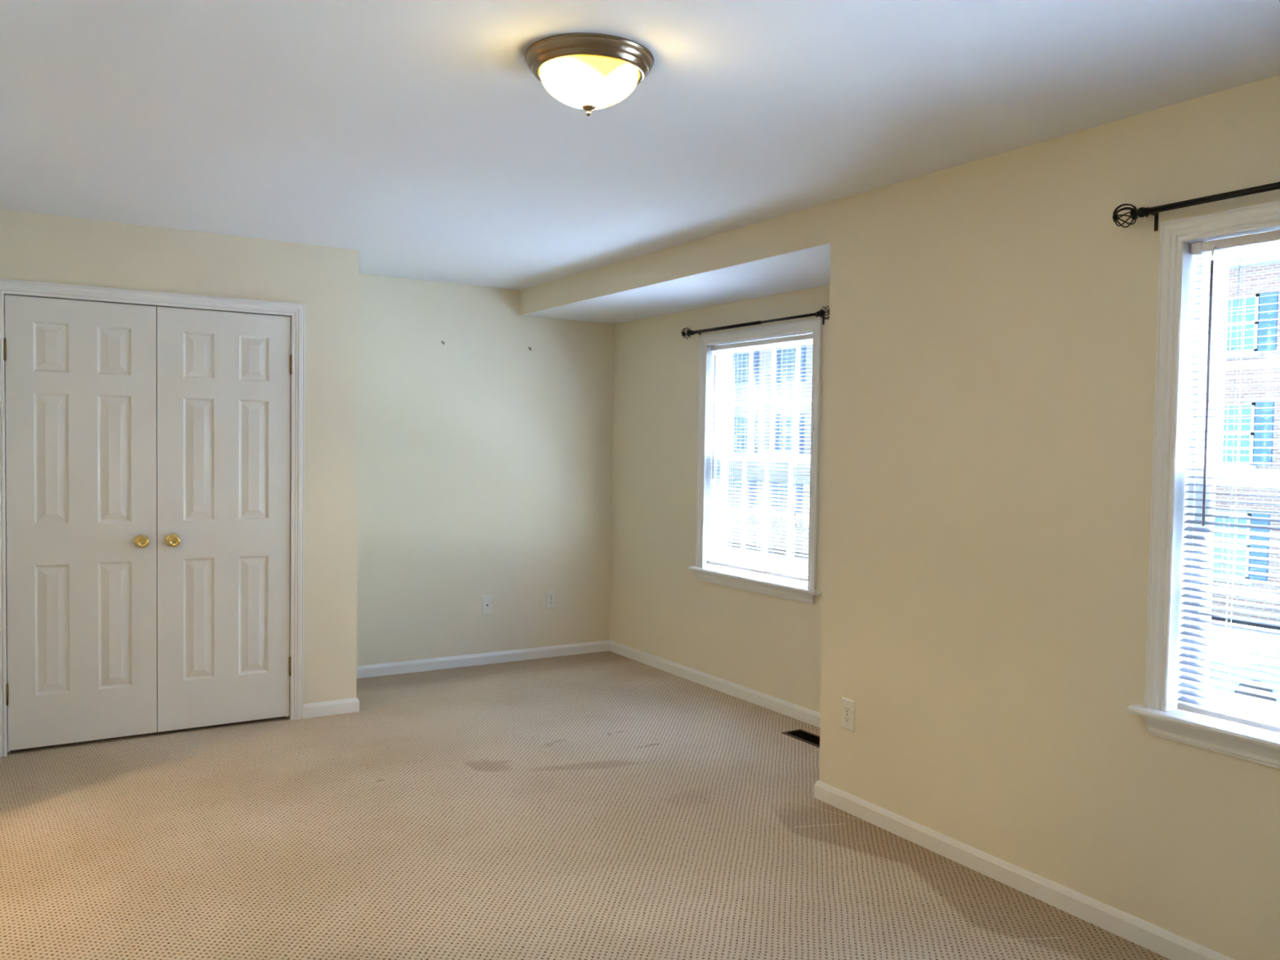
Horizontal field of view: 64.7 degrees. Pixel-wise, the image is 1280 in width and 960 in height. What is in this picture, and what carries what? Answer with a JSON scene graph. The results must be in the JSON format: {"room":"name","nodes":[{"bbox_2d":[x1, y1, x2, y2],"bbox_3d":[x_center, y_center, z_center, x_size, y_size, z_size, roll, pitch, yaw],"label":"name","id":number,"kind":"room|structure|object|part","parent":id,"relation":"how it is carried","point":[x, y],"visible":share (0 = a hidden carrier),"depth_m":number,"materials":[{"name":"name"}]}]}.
{"room":"empty bedroom","nodes":[
{"label":"empty bedroom","id":0,"kind":"room"},
{"bbox_2d":[0,208,359,703],"bbox_3d":[-2.465,0.004,5.173,1.825,2.440,0.744,0,2,-32],"label":"wall","id":1,"kind":"structure","parent":0,"point":[34,246],"depth_m":5.19,"materials":[{"name":"beige paint"}]},
{"bbox_2d":[3,294,156,751],"bbox_3d":[-2.572,0.199,4.664,0.617,2.043,0.094,0,2,-32],"label":"door","id":2,"kind":"structure","parent":1,"relation":"in","point":[81,376],"depth_m":4.67,"materials":[{"name":"white paint"}]},
{"bbox_3d":[-2.357,0.292,4.780,0.065,0.065,0.060,0,2,-32],"label":"knob","id":3,"kind":"part","parent":2,"relation":"part of","materials":[{"name":"gold metal"}]},
{"bbox_2d":[0,278,304,756],"bbox_3d":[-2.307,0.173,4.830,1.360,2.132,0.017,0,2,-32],"label":"trim","id":4,"kind":"structure","parent":1,"relation":"attached to","point":[296,311],"depth_m":4.97,"materials":[{"name":"white paint"}]},
{"bbox_2d":[155,306,292,732],"bbox_3d":[-2.042,0.195,4.992,0.623,2.043,0.094,0,2,-32],"label":"door","id":5,"kind":"structure","parent":1,"relation":"in","point":[224,378],"depth_m":4.99,"materials":[{"name":"white paint"}]},
{"bbox_3d":[-2.242,0.292,4.852,0.065,0.065,0.060,0,2,-32],"label":"knob","id":6,"kind":"part","parent":5,"relation":"part of","materials":[{"name":"gold metal"}]},
{"bbox_2d":[302,697,359,718],"bbox_3d":[-1.623,1.197,5.304,0.296,0.073,0.013,0,2,-32],"label":"baseboard","id":7,"kind":"structure","parent":1,"relation":"attached to","point":[352,704],"depth_m":5.30,"materials":[{"name":"white paint"}]},
{"bbox_2d":[356,273,614,666],"bbox_3d":[-1.927,0.042,6.035,3.988,2.560,0.150,0,2,-32],"label":"wall","id":8,"kind":"structure","parent":0,"point":[485,458],"depth_m":6.49,"materials":[{"name":"beige paint"}]},
{"bbox_2d":[356,640,609,678],"bbox_3d":[-1.054,1.162,6.533,1.993,0.073,0.013,0,2,-32],"label":"baseboard","id":9,"kind":"structure","parent":8,"relation":"attached to","point":[449,662],"depth_m":6.53,"materials":[{"name":"white paint"}]},
{"bbox_2d":[481,595,492,614],"bbox_3d":[-0.993,0.812,6.557,0.073,0.123,0.009,0,2,-32],"label":"cable plate","id":10,"kind":"object","parent":8,"relation":"attached to","point":[486,601],"visible":1,"depth_m":6.55,"materials":[{"name":"beige plastic"}]},
{"bbox_2d":[546,590,555,608],"bbox_3d":[-0.600,0.805,6.801,0.073,0.123,0.008,0,2,-32],"label":"wall outlet","id":11,"kind":"object","parent":8,"relation":"attached to","point":[550,594],"visible":1,"depth_m":6.80,"materials":[{"name":"beige plastic"}]},
{"bbox_2d":[0,650,1170,959],"bbox_3d":[-0.052,1.395,3.190,3.818,0.120,6.762,0,2,-32],"label":"floor","id":12,"kind":"structure","parent":0,"point":[608,805],"depth_m":3.64,"materials":[{"name":"beige carpet"}]},
{"bbox_2d":[781,728,819,747],"bbox_3d":[0.849,1.282,5.005,0.128,0.007,0.307,0,2,-32],"label":"floor vent","id":13,"kind":"object","parent":12,"relation":"in","point":[810,738],"visible":0.71,"depth_m":5.04,"materials":[{"name":"brown metal"}]},
{"bbox_2d":[0,0,1279,289],"bbox_3d":[-0.391,-1.175,2.861,3.266,0.150,7.062,0,2,-32],"label":"ceiling","id":14,"kind":"structure","parent":0,"point":[420,138],"depth_m":2.98,"materials":[{"name":"white paint"}]},
{"bbox_2d":[524,32,654,116],"bbox_3d":[-0.131,-1.014,2.608,0.334,0.146,0.334,0,2,-32],"label":"ceiling light","id":15,"kind":"object","parent":14,"relation":"attached to","point":[588,72],"visible":1,"depth_m":2.51,"materials":[{"name":"white glass"}]},
{"bbox_3d":[-0.131,-1.007,2.608,0.256,0.087,0.256,0,2,-32],"label":"lamp shade","id":16,"kind":"part","parent":15,"relation":"part of","materials":[{"name":"white glass"}]},
{"bbox_2d":[520,243,831,324],"bbox_3d":[0.367,-1.178,5.569,0.868,0.316,3.264,0,2,-32],"label":"ceiling","id":17,"kind":"structure","parent":0,"point":[808,268],"depth_m":5.38,"materials":[{"name":"white paint"}]},
{"bbox_2d":[609,284,830,712],"bbox_3d":[0.611,0.171,5.871,0.150,2.394,3.114,0,2,-32],"label":"wall","id":18,"kind":"structure","parent":0,"point":[770,645],"depth_m":6.30,"materials":[{"name":"beige paint"}]},
{"bbox_2d":[608,640,820,728],"bbox_3d":[0.565,1.214,5.802,0.013,0.073,2.964,0,2,-32],"label":"baseboard","id":19,"kind":"structure","parent":18,"relation":"attached to","point":[802,713],"depth_m":5.92,"materials":[{"name":"white paint"}]},
{"bbox_2d":[680,306,829,338],"bbox_3d":[0.618,-0.861,5.626,0.083,0.084,1.313,0,2,-32],"label":"curtain rod","id":20,"kind":"object","parent":18,"relation":"attached to","point":[820,313],"visible":0.89,"depth_m":5.58,"materials":[{"name":"black metal"}]},
{"bbox_3d":[0.611,-0.869,5.622,0.018,0.018,1.143,0,2,-32],"label":"rod","id":21,"kind":"part","parent":20,"relation":"part of","materials":[{"name":"black metal"}]},
{"bbox_2d":[688,318,822,604],"bbox_3d":[0.687,-0.113,5.697,0.191,1.480,1.138,0,2,-32],"label":"window","id":22,"kind":"structure","parent":18,"relation":"in","point":[792,589],"depth_m":5.77,"materials":[{"name":"white paint"}]},
{"bbox_2d":[706,333,813,582],"bbox_3d":[0.671,-0.133,5.686,0.043,1.310,0.934,0,2,-32],"label":"window blind","id":23,"kind":"object","parent":22,"relation":"attached to","point":[807,336],"visible":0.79,"depth_m":5.68,"materials":[{"name":"white plastic"}]},
{"bbox_3d":[0.532,-0.136,5.921,0.029,1.267,0.005,0,2,-32],"label":"ladder cord","id":24,"kind":"part","parent":23,"relation":"part of","materials":[{"name":"white fabric"}]},
{"bbox_3d":[0.655,0.513,5.706,0.025,0.018,0.922,0,2,-32],"label":"rail","id":25,"kind":"part","parent":23,"relation":"part of","materials":[{"name":"white plastic"}]},
{"bbox_3d":[0.679,-0.125,5.683,0.029,1.267,0.005,0,2,-32],"label":"ladder cord","id":26,"kind":"part","parent":23,"relation":"part of","materials":[{"name":"white fabric"}]},
{"bbox_3d":[0.686,-0.772,5.666,0.026,0.027,0.922,0,2,-32],"label":"head rail","id":27,"kind":"part","parent":23,"relation":"part of","materials":[{"name":"white plastic"}]},
{"bbox_3d":[0.827,-0.114,5.446,0.029,1.267,0.005,0,2,-32],"label":"ladder cord","id":28,"kind":"part","parent":23,"relation":"part of","materials":[{"name":"white fabric"}]},
{"bbox_3d":[0.842,-0.290,5.388,0.010,0.926,0.001,0,2,-32],"label":"lift cord","id":29,"kind":"part","parent":23,"relation":"part of","materials":[{"name":"white fabric"}]},
{"bbox_3d":[0.847,-0.265,5.380,0.010,0.975,0.001,0,2,-32],"label":"lift cord","id":30,"kind":"part","parent":23,"relation":"part of","materials":[{"name":"white fabric"}]},
{"bbox_3d":[0.711,0.201,5.726,0.028,0.693,0.918,0,2,-32],"label":"sash","id":31,"kind":"part","parent":22,"relation":"part of","materials":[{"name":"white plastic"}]},
{"bbox_3d":[0.711,0.194,5.726,0.004,0.606,0.834,0,2,-32],"label":"glass pane","id":32,"kind":"part","parent":22,"relation":"part of","materials":[{"name":"clear glass"}]},
{"bbox_3d":[0.752,-0.445,5.722,0.028,0.683,0.918,0,2,-32],"label":"sash","id":33,"kind":"part","parent":22,"relation":"part of","materials":[{"name":"white plastic"}]},
{"bbox_3d":[0.752,-0.443,5.722,0.004,0.615,0.842,0,2,-32],"label":"glass pane","id":34,"kind":"part","parent":22,"relation":"part of","materials":[{"name":"clear glass"}]},
{"bbox_2d":[519,74,1279,959],"bbox_3d":[1.080,0.097,3.744,0.150,2.710,6.912,0,2,-32],"label":"wall","id":35,"kind":"structure","parent":0,"point":[993,323],"depth_m":3.32,"materials":[{"name":"beige paint"}]},
{"bbox_2d":[840,697,855,732],"bbox_3d":[0.826,0.932,4.014,0.008,0.123,0.073,0,2,-32],"label":"wall outlet","id":36,"kind":"object","parent":35,"relation":"attached to","point":[848,705],"visible":1,"depth_m":4.01,"materials":[{"name":"beige plastic"}]},
{"bbox_2d":[844,715,849,723],"bbox_3d":[0.823,0.952,4.013,0.002,0.025,0.034,0,2,-32],"label":"receptacle","id":37,"kind":"object","parent":36,"relation":"attached to","point":[846,718],"depth_m":4.01,"materials":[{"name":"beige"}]},
{"bbox_2d":[844,706,850,713],"bbox_3d":[0.824,0.913,4.011,0.002,0.025,0.034,0,2,-32],"label":"receptacle","id":38,"kind":"object","parent":36,"relation":"attached to","point":[846,708],"depth_m":4.01,"materials":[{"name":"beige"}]},
{"bbox_2d":[813,780,1235,959],"bbox_3d":[1.730,1.350,2.556,0.013,0.073,3.812,0,2,-32],"label":"baseboard","id":39,"kind":"structure","parent":35,"relation":"attached to","point":[1172,946],"depth_m":3.30,"materials":[{"name":"white paint"}]},
{"bbox_2d":[1112,182,1279,231],"bbox_3d":[1.754,-0.741,2.428,0.083,0.084,1.313,0,2,-32],"label":"curtain rod","id":40,"kind":"object","parent":35,"relation":"attached to","point":[1141,212],"visible":1,"depth_m":2.81,"materials":[{"name":"black metal"}]},
{"bbox_3d":[1.747,-0.749,2.424,0.018,0.018,1.143,0,2,-32],"label":"rod","id":41,"kind":"part","parent":40,"relation":"part of","materials":[{"name":"black metal"}]},
{"bbox_2d":[1127,200,1279,768],"bbox_3d":[1.820,0.021,2.502,0.191,1.480,1.137,0,2,-32],"label":"window","id":42,"kind":"structure","parent":35,"relation":"in","point":[1162,718],"depth_m":2.88,"materials":[{"name":"white paint"}]},
{"bbox_2d":[1177,229,1279,733],"bbox_3d":[1.804,0.012,2.492,0.043,1.331,0.933,0,2,-32],"label":"window blind","id":43,"kind":"object","parent":42,"relation":"attached to","point":[1198,248],"visible":1,"depth_m":2.78,"materials":[{"name":"white plastic"}]},
{"bbox_3d":[1.798,0.668,2.519,0.025,0.018,0.921,0,2,-32],"label":"rail","id":44,"kind":"part","parent":43,"relation":"part of","materials":[{"name":"white plastic"}]},
{"bbox_3d":[1.632,0.006,2.779,0.029,1.289,0.005,0,2,-32],"label":"ladder cord","id":45,"kind":"part","parent":43,"relation":"part of","materials":[{"name":"white fabric"}]},
{"bbox_3d":[1.819,-0.638,2.471,0.026,0.027,0.921,0,2,-32],"label":"head rail","id":46,"kind":"part","parent":43,"relation":"part of","materials":[{"name":"white plastic"}]},
{"bbox_3d":[1.844,0.335,2.532,0.028,0.693,0.917,0,2,-32],"label":"sash","id":47,"kind":"part","parent":42,"relation":"part of","materials":[{"name":"white plastic"}]},
{"bbox_3d":[1.885,-0.311,2.527,0.028,0.683,0.917,0,2,-32],"label":"sash","id":48,"kind":"part","parent":42,"relation":"part of","materials":[{"name":"white plastic"}]},
{"label":"outside","id":49,"kind":"structure","parent":0,"visible":0},
{"bbox_2d":[1208,616,1279,697],"bbox_3d":[26.446,3.201,46.009,86.584,0.300,130.000,0,2,-32],"label":"ground","id":50,"kind":"structure","parent":49,"point":[1223,620],"depth_m":23.84,"materials":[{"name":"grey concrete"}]},
{"bbox_2d":[1208,645,1279,707],"bbox_3d":[11.335,3.204,15.529,1.780,1.430,4.470,0,2,-32],"label":"car","id":51,"kind":"object","parent":50,"relation":"on","point":[1277,652],"visible":0.2,"depth_m":16.33,"materials":[{"name":"white paint"}]},
{"bbox_2d":[1211,252,1279,622],"bbox_3d":[20.207,-2.392,27.155,9.700,12.050,15.200,0,2,-32],"label":"townhouse","id":52,"kind":"structure","parent":50,"relation":"on","point":[1274,267],"depth_m":25.86,"materials":[{"name":"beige brick"}]},
{"bbox_3d":[15.374,2.598,26.388,0.100,0.120,1.160,0,2,-32],"label":"window sill","id":53,"kind":"part","parent":52,"relation":"part of","materials":[{"name":"grey"}]},
{"bbox_3d":[15.418,1.689,26.373,0.030,1.700,1.000,0,2,-32],"label":"pane","id":54,"kind":"part","parent":52,"relation":"part of","materials":[{"name":"clear glass"}]},
{"bbox_3d":[15.464,-1.199,26.269,0.030,1.600,1.000,0,2,-32],"label":"pane","id":55,"kind":"part","parent":52,"relation":"part of","materials":[{"name":"clear glass"}]},
{"bbox_3d":[15.421,-0.340,26.281,0.100,0.120,1.160,0,2,-32],"label":"window sill","id":56,"kind":"part","parent":52,"relation":"part of","materials":[{"name":"grey"}]},
{"bbox_3d":[15.509,-4.027,26.166,0.030,1.460,1.000,0,2,-32],"label":"pane","id":57,"kind":"part","parent":52,"relation":"part of","materials":[{"name":"clear glass"}]},
{"bbox_3d":[15.466,-3.237,26.176,0.100,0.120,1.160,0,2,-32],"label":"window sill","id":58,"kind":"part","parent":52,"relation":"part of","materials":[{"name":"grey"}]},
{"bbox_3d":[16.306,-5.583,24.587,0.299,0.290,15.000,0,2,-32],"label":"cornice","id":59,"kind":"part","parent":52,"relation":"part of","materials":[{"name":"grey"}]},
{"bbox_2d":[1248,513,1270,581],"bbox_3d":[15.788,1.718,25.733,0.067,1.700,0.420,0,2,-32],"label":"shutter","id":60,"kind":"object","parent":52,"relation":"hanging from","point":[1254,562],"depth_m":25.70,"materials":[{"name":"blue"}]},
{"bbox_2d":[1253,402,1274,465],"bbox_3d":[15.834,-1.170,25.628,0.067,1.600,0.420,0,2,-32],"label":"shutter","id":61,"kind":"object","parent":52,"relation":"hanging from","point":[1255,411],"depth_m":25.60,"materials":[{"name":"blue"}]},
{"bbox_2d":[1257,291,1278,351],"bbox_3d":[15.879,-3.998,25.525,0.067,1.460,0.420,0,2,-32],"label":"shutter","id":62,"kind":"object","parent":52,"relation":"hanging from","point":[1273,299],"depth_m":25.50,"materials":[{"name":"blue"}]}
]}

